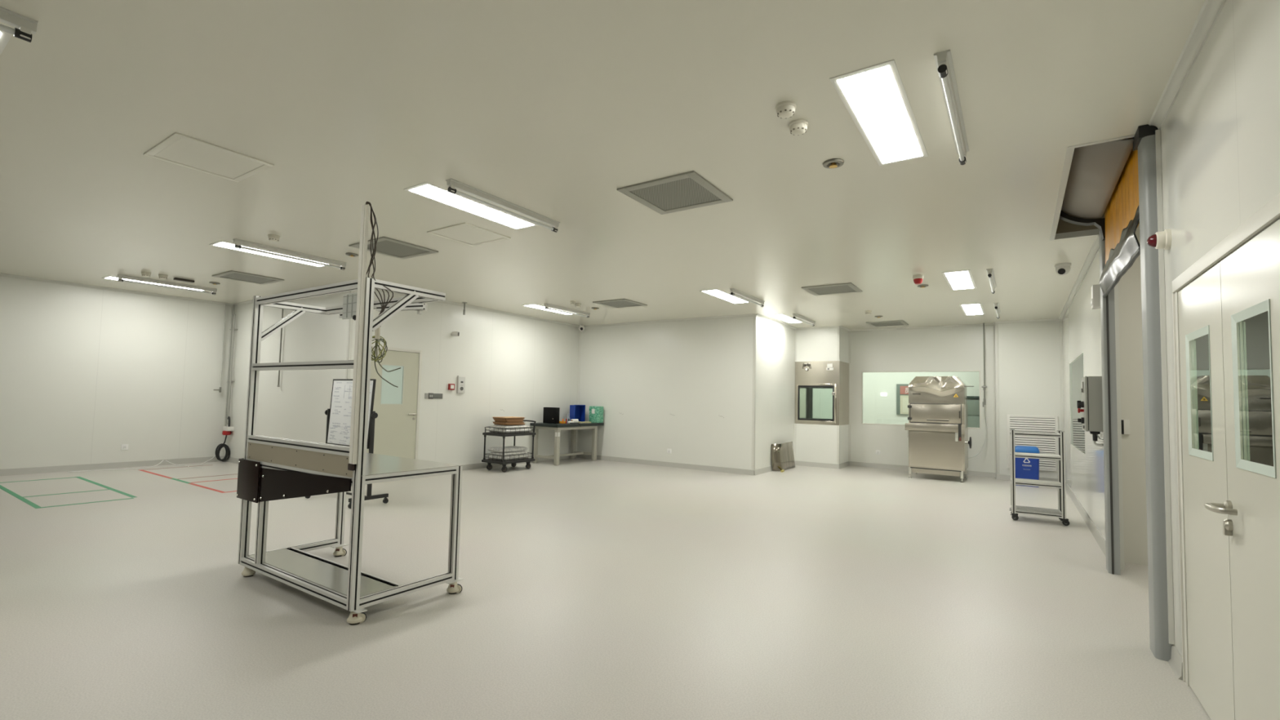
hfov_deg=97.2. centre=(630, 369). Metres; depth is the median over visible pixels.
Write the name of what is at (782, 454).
trash can
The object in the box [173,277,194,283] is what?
ceiling bar
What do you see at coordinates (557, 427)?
workbench
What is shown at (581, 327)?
camera
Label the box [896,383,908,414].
notice board
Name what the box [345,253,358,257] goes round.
sprinkler
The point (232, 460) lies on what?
baseboard
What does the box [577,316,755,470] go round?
wall
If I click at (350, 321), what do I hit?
trim
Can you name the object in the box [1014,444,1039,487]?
recycling bin
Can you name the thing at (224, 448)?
trim
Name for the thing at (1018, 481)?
shelf
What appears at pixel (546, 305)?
tube light
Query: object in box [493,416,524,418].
cardboard tray
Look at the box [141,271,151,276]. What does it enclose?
smoke detector
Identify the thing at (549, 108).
ceiling
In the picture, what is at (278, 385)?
pipe
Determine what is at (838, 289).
grille
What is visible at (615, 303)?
grille
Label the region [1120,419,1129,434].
card reader
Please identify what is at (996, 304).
tube light
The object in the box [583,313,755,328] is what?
trim
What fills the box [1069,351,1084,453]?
window
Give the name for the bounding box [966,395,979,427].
window pane
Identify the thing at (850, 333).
trim
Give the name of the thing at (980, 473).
baseboard
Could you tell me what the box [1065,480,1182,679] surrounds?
baseboard
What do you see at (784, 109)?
smoke detector
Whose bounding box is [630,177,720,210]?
grille
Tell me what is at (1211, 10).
trim
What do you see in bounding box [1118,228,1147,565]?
wall
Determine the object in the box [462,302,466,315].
ceiling pipe
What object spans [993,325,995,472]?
trim
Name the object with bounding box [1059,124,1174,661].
door frame
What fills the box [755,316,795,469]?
wall
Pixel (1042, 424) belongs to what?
louvres
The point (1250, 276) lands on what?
door
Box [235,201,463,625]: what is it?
workstation
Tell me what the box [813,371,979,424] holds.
wall
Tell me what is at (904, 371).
window
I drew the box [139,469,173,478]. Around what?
tape
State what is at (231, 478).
tape
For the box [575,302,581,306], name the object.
smoke detector
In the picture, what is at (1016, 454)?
shelf
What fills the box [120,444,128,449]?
wall socket
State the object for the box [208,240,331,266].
recessed light
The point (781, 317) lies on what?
recessed light
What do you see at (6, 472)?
baseboard
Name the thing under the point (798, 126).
smoke detector
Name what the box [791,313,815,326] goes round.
tube light
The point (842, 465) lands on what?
baseboard
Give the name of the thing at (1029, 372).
wall
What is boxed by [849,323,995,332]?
trim
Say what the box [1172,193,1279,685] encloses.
trim
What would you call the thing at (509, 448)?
wrapped package
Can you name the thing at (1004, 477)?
baseboard
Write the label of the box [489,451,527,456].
wrapped package
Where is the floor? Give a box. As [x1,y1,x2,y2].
[0,457,1210,719]
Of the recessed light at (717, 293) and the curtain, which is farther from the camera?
the recessed light at (717, 293)
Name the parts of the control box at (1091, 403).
selector knob, door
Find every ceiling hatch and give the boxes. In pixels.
[143,132,274,182]
[426,222,511,245]
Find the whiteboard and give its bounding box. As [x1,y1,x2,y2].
[304,378,388,508]
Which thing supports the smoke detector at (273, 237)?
attached to the ceiling
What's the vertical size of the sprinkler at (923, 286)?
0.031 m
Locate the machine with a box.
[905,376,973,482]
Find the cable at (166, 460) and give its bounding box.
[165,460,202,468]
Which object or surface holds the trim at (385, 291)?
attached to the wall at (518, 366)
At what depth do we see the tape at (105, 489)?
7.11 m
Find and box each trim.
[0,272,231,306]
[222,306,233,456]
[231,300,253,306]
[345,290,354,378]
[374,288,579,328]
[575,329,581,451]
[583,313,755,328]
[751,316,756,470]
[755,314,796,329]
[793,329,796,461]
[795,325,839,329]
[836,328,839,463]
[839,325,850,332]
[848,332,851,461]
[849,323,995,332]
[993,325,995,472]
[995,318,1061,324]
[995,324,999,474]
[1049,134,1134,240]
[1056,209,1104,233]
[1058,0,1226,320]
[1058,320,1063,431]
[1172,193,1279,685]
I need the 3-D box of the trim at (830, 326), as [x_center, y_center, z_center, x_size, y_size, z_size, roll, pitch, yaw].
[4.020,-0.886,12.183,0.943,0.045,0.050,-1,-4,34]
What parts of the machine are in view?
leg, hinged door, kick plate, panel, slot handle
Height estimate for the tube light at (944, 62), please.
0.094 m
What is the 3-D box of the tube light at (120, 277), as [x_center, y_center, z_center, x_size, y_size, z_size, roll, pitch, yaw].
[-7.172,-1.303,8.786,0.068,0.094,1.240,-1,-4,34]
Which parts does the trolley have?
post, post, long rail, long rail, long rail, long rail, long rail, long rail, long rail, post, post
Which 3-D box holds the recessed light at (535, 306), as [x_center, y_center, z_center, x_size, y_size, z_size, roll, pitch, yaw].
[-1.485,-1.116,10.630,0.300,0.006,1.250,-1,-4,34]
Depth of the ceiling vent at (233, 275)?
8.23 m
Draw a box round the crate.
[569,404,585,422]
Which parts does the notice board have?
printed panel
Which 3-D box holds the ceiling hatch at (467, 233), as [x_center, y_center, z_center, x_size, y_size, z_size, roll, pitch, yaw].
[-1.654,-1.374,5.792,0.595,0.010,0.585,-1,-4,34]
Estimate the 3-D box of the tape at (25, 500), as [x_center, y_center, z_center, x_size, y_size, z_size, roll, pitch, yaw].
[-7.624,1.549,6.980,2.660,0.002,0.052,-1,-4,34]
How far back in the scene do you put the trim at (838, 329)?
11.83 m
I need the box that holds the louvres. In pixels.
[1006,414,1057,471]
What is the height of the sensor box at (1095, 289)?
0.218 m
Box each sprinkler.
[208,281,220,284]
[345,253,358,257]
[822,158,844,168]
[917,284,928,288]
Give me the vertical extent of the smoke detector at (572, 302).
0.058 m
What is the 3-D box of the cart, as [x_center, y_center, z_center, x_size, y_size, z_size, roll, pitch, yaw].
[-2.230,1.408,10.491,0.574,0.904,0.857,-1,-4,34]
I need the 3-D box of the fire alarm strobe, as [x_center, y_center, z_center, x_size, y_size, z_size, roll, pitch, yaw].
[2.872,-0.700,3.070,0.090,0.110,0.110,-1,-4,34]
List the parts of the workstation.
post, rail, rail, arm, rail, rail, plate, rail, rail, post, shelf rail, mounting plate, trunking lid, post, rail, rail, arm, rail, post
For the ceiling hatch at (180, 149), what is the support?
attached to the ceiling
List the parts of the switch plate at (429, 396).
plate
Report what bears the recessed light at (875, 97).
in the ceiling
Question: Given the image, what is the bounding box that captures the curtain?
[1104,137,1139,263]
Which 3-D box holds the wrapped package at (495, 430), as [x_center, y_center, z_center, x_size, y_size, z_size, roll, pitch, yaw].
[-2.224,1.140,10.483,0.449,0.072,0.694,-1,-4,34]
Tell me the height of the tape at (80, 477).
0.002 m
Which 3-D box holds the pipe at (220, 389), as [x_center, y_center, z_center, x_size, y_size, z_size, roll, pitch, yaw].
[-7.728,-0.398,10.633,0.044,1.670,0.148,1,-3,14]
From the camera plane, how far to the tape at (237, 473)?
8.69 m
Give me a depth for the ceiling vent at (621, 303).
9.71 m
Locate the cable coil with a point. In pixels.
(220, 446)
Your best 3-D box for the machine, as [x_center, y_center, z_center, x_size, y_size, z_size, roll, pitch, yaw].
[5.859,1.103,10.649,1.090,1.905,0.962,-1,-4,34]
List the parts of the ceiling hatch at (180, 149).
lid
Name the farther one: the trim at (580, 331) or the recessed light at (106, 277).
the trim at (580, 331)
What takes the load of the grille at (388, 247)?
attached to the ceiling vent at (385, 246)
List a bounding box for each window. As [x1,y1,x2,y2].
[861,370,981,429]
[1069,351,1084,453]
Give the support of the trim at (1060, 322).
attached to the wall at (1029, 372)
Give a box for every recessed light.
[0,30,13,55]
[101,275,204,291]
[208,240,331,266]
[403,182,537,230]
[522,303,578,315]
[699,288,750,303]
[768,313,803,323]
[829,59,928,166]
[942,270,976,289]
[959,303,985,315]
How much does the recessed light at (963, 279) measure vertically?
0.006 m
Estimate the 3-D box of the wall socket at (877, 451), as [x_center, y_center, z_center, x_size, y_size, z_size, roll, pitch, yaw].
[5.329,1.792,12.140,0.094,0.094,0.013,-1,-4,34]
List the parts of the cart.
leg, wire rail, wire rail, leg, wire rail, wire rail, handle, leg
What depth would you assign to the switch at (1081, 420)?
5.69 m
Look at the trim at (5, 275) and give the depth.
9.37 m
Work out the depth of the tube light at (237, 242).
6.61 m
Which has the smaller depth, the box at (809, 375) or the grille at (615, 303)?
the grille at (615, 303)
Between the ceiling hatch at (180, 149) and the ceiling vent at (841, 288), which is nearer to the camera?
the ceiling hatch at (180, 149)
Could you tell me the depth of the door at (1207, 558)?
2.51 m
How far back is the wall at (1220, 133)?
2.50 m
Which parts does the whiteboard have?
frame, clamp knob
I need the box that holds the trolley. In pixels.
[1009,428,1069,525]
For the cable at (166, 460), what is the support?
on the floor
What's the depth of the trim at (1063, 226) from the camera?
5.42 m
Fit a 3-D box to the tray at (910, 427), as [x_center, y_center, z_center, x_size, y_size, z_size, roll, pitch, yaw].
[5.524,1.074,10.358,0.865,0.128,0.102,-1,-4,34]
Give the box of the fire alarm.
[912,274,923,284]
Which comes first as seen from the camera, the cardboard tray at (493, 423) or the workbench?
the cardboard tray at (493, 423)
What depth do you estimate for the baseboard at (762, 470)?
10.76 m
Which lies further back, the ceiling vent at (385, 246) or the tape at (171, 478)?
the tape at (171, 478)
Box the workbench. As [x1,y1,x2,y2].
[529,422,604,465]
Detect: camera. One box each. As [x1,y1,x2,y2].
[451,331,459,336]
[578,324,584,331]
[1054,262,1071,275]
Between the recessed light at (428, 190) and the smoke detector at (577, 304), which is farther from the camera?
the smoke detector at (577, 304)
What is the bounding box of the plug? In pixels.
[222,416,234,435]
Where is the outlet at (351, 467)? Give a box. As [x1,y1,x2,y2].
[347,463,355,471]
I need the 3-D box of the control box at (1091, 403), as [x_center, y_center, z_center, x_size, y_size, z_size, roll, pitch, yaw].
[4.617,0.419,5.681,0.186,0.676,0.424,-1,-4,34]
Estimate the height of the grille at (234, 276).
0.007 m
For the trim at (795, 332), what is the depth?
12.34 m
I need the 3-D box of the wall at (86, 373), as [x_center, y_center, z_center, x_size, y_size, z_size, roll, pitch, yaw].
[-10.115,0.007,7.318,0.050,3.000,8.627,-1,-4,34]
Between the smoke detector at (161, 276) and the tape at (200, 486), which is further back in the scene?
the smoke detector at (161, 276)
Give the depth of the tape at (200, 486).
7.75 m
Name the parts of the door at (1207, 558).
window trim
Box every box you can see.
[542,407,559,423]
[794,360,848,425]
[1076,376,1103,445]
[1090,284,1100,309]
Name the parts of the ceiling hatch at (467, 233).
lid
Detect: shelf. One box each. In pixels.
[248,547,397,597]
[1014,452,1059,456]
[1015,478,1060,484]
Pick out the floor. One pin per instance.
(599, 589)
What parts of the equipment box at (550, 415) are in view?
panel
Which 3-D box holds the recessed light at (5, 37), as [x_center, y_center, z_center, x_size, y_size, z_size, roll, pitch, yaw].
[-3.374,-1.606,2.218,0.300,0.006,1.250,-1,-4,34]
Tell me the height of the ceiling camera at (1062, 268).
0.134 m
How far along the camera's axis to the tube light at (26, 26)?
2.52 m
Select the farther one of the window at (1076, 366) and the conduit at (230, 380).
the conduit at (230, 380)
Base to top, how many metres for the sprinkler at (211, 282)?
0.031 m
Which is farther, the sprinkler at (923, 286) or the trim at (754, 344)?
the trim at (754, 344)
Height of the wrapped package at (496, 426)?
0.070 m
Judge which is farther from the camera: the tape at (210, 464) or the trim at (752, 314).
the trim at (752, 314)
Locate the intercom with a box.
[457,375,465,393]
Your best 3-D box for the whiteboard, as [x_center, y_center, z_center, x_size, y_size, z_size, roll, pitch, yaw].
[-3.543,0.887,7.106,1.121,1.525,0.500,-1,-4,34]
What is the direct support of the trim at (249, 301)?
attached to the wall at (295, 410)
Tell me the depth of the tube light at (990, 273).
7.08 m
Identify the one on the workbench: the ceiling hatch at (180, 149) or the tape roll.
the tape roll
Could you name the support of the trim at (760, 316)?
attached to the wall at (775, 363)
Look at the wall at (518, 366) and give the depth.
10.56 m
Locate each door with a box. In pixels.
[366,345,422,459]
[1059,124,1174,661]
[1177,262,1235,719]
[1204,218,1279,719]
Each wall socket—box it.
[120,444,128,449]
[875,449,880,454]
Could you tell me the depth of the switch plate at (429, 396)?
9.67 m
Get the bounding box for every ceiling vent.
[211,270,284,284]
[348,236,438,259]
[592,298,647,308]
[617,170,733,214]
[801,282,862,295]
[866,320,908,327]
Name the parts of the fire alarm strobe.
plate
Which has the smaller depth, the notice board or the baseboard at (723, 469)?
the baseboard at (723, 469)
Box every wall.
[0,276,231,469]
[226,290,355,458]
[350,289,578,465]
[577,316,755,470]
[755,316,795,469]
[795,328,839,464]
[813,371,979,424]
[840,328,848,463]
[848,325,994,472]
[998,321,1061,478]
[1062,0,1279,655]
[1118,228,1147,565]
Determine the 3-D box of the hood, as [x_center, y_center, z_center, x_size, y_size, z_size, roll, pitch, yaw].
[5.793,0.401,10.644,0.910,0.505,0.624,-1,-4,34]
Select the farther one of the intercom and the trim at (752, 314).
the trim at (752, 314)
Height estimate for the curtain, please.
1.050 m
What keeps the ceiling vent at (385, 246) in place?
in the ceiling
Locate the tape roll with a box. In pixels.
[570,418,578,422]
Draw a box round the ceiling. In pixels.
[0,0,1204,329]
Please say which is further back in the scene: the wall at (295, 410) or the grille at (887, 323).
the grille at (887, 323)
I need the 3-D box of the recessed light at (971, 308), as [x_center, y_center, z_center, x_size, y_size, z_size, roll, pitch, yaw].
[5.796,-1.004,9.551,0.300,0.006,1.250,-1,-4,34]
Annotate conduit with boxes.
[224,304,235,426]
[226,304,237,424]
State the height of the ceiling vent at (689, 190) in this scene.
0.014 m
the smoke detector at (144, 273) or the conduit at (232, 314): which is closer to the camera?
the smoke detector at (144, 273)
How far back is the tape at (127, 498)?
6.55 m
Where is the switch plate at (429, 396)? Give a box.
[424,392,442,399]
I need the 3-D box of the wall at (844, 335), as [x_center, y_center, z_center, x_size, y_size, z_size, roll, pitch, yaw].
[4.633,0.612,12.259,0.050,3.000,0.837,-1,-4,34]
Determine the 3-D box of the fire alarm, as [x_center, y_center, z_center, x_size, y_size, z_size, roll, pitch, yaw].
[3.645,-1.130,7.149,0.124,0.108,0.124,-1,-4,34]
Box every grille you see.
[221,272,274,283]
[367,240,426,257]
[600,300,640,306]
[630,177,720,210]
[808,284,855,294]
[871,321,903,326]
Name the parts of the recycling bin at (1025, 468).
lid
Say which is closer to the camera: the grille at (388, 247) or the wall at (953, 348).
the grille at (388, 247)
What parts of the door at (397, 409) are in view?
pane trim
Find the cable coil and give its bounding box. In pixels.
[215,435,230,462]
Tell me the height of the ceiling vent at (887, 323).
0.014 m
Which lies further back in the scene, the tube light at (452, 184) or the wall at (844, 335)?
the wall at (844, 335)
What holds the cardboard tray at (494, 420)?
on the cardboard tray at (497, 422)
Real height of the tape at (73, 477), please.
0.002 m
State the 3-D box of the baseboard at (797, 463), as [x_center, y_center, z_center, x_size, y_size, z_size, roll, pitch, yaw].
[3.958,2.039,12.038,0.943,0.096,0.028,-1,-4,34]
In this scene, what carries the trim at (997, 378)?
attached to the wall at (1029, 372)
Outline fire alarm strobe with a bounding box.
[1146,228,1171,249]
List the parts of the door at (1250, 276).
handle, window trim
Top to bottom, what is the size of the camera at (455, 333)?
0.083 m
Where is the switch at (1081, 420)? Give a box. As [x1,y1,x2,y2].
[1077,417,1084,423]
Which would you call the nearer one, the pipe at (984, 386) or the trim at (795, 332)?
the pipe at (984, 386)
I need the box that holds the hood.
[908,376,966,404]
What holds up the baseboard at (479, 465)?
attached to the wall at (518, 366)
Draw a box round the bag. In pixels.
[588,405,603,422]
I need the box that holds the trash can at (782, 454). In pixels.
[770,441,795,471]
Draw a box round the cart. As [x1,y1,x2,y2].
[481,419,536,472]
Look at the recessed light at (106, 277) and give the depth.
8.72 m
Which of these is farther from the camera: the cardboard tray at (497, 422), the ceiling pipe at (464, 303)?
the cardboard tray at (497, 422)
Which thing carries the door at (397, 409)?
in the wall at (518, 366)
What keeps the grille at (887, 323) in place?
attached to the ceiling vent at (887, 323)
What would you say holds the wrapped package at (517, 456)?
on the cart
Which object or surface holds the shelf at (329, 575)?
attached to the workstation
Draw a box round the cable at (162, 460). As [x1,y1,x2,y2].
[70,460,163,471]
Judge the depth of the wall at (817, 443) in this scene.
12.12 m
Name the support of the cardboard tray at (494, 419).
on the cardboard tray at (494, 420)
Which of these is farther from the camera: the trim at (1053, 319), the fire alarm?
the trim at (1053, 319)
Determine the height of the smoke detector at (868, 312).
0.058 m
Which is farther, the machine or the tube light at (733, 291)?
the machine
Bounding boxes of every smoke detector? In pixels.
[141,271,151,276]
[158,274,168,279]
[267,234,279,241]
[569,300,576,304]
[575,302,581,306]
[775,100,795,118]
[788,119,808,135]
[865,310,871,314]
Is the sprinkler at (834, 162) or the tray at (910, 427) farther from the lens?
the tray at (910, 427)
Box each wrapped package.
[487,445,527,452]
[488,454,528,460]
[489,428,532,433]
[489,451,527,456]
[490,424,529,429]
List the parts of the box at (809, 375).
door frame, door frame, control panel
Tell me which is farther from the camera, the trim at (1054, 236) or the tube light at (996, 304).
the tube light at (996, 304)
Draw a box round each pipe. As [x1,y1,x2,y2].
[213,304,226,392]
[277,308,283,386]
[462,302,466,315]
[968,323,986,458]
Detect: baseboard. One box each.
[0,456,224,475]
[226,456,239,463]
[462,454,576,470]
[576,453,754,475]
[754,466,772,475]
[794,460,839,468]
[839,461,849,468]
[848,461,996,477]
[996,474,1057,481]
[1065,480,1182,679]
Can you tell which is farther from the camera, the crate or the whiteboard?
the crate
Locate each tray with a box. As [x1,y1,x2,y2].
[492,421,524,423]
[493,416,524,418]
[493,418,524,420]
[493,419,523,422]
[493,422,524,425]
[905,422,958,432]
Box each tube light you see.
[0,6,38,42]
[116,274,217,294]
[232,238,346,270]
[445,178,559,232]
[543,303,590,317]
[729,288,764,306]
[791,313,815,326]
[933,49,968,164]
[986,268,995,293]
[993,302,1000,319]
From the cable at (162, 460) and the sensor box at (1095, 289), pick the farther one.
the cable at (162, 460)
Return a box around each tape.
[0,476,75,483]
[0,484,41,508]
[22,488,109,497]
[41,497,133,507]
[75,476,136,497]
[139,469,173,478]
[142,464,213,470]
[170,478,191,483]
[178,473,237,479]
[188,483,225,493]
[191,478,237,483]
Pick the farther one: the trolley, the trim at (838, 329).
the trim at (838, 329)

